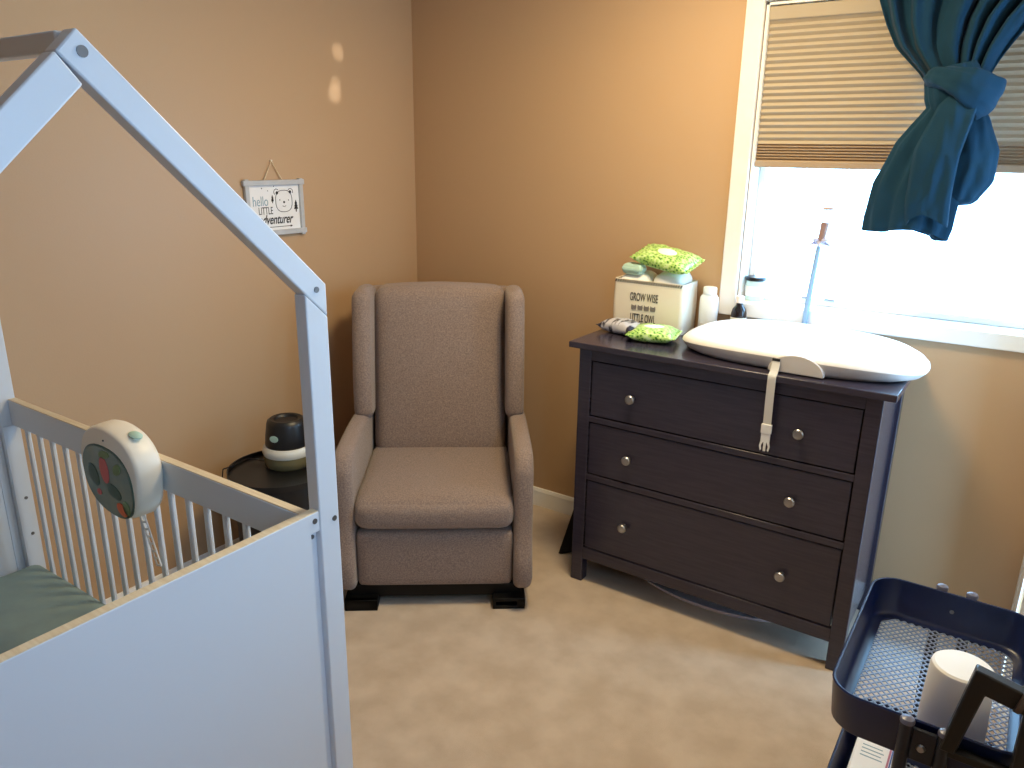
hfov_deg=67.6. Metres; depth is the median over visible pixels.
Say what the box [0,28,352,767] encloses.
crib
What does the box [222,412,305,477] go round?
humidifier
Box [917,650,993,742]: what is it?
container
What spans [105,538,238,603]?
baseboard
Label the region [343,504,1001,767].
floor
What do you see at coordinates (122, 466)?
machine
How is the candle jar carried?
on the window
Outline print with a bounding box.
[249,185,300,229]
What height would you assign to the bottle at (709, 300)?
0.177 m
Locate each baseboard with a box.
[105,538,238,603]
[533,486,573,515]
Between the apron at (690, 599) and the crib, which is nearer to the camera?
the crib
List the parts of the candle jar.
lid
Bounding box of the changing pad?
[682,319,929,451]
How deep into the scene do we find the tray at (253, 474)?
2.72 m
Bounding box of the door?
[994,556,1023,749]
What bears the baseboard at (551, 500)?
attached to the wall at (556, 141)
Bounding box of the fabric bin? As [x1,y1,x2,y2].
[613,275,697,334]
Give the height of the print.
0.193 m
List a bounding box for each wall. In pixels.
[0,0,416,600]
[411,0,1023,609]
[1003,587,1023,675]
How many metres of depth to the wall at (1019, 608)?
2.38 m
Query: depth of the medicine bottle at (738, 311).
2.81 m
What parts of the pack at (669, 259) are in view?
lid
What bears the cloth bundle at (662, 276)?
in the fabric bin
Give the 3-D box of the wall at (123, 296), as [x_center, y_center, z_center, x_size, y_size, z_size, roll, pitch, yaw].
[-1.615,-0.282,2.188,0.150,2.440,4.178,12,20,32]
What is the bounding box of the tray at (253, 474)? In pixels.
[226,451,307,493]
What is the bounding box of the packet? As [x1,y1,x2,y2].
[596,317,641,334]
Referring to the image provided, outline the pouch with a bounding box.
[622,262,645,274]
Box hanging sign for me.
[241,160,306,234]
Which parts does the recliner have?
arm, seat, backrest, arm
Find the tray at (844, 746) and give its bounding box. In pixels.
[827,699,993,767]
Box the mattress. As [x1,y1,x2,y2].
[0,565,104,653]
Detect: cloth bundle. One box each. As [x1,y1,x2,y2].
[621,270,657,281]
[653,271,691,284]
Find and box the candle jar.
[745,275,766,300]
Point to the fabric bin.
(644, 302)
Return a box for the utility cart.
[827,577,1023,767]
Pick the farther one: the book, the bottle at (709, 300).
the bottle at (709, 300)
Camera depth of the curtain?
2.22 m
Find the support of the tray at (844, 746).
on the utility cart
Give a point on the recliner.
(434, 457)
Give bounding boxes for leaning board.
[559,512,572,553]
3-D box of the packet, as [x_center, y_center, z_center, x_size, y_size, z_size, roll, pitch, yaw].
[0.413,-0.219,2.879,0.169,0.052,0.105,16,22,40]
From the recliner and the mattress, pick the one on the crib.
the mattress
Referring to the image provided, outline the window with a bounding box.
[718,0,1023,352]
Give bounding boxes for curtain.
[863,0,1023,241]
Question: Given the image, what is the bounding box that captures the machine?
[81,419,162,566]
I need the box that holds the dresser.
[569,329,910,670]
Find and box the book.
[847,737,893,767]
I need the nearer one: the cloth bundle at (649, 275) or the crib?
the crib
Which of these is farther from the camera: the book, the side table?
the side table
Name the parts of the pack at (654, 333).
lid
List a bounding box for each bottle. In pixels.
[697,286,718,326]
[730,295,746,319]
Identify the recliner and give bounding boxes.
[335,281,533,610]
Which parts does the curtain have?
gathered panel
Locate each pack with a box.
[625,324,681,342]
[630,243,704,274]
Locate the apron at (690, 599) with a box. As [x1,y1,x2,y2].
[644,579,770,622]
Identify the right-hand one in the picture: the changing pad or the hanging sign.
the changing pad
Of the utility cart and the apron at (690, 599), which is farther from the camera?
the apron at (690, 599)
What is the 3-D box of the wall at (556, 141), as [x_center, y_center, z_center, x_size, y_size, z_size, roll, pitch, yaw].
[0.668,-0.508,3.038,2.631,2.440,0.150,12,20,32]
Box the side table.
[226,451,308,541]
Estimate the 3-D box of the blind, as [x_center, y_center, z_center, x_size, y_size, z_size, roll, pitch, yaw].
[1.269,-0.948,2.422,0.950,0.523,0.048,12,20,32]
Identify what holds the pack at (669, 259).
on the fabric bin
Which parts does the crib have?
panel, post, rail, panel, post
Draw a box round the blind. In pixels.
[754,0,1023,173]
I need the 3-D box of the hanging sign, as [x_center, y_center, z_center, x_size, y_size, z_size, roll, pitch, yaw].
[-0.919,-0.718,2.961,0.018,0.290,0.288,12,20,32]
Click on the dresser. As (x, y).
(674, 486)
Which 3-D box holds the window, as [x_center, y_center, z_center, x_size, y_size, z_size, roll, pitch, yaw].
[1.276,-0.732,2.503,1.090,1.140,0.128,12,20,32]
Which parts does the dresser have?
leg, knob, knob, knob, drawer, rail, drawer, rail, drawer, rail, knob, knob, knob, leg, panel, leg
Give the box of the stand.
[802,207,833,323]
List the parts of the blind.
cord, head rail, rail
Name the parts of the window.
sash frame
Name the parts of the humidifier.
cord, water tank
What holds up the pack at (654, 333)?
on the dresser

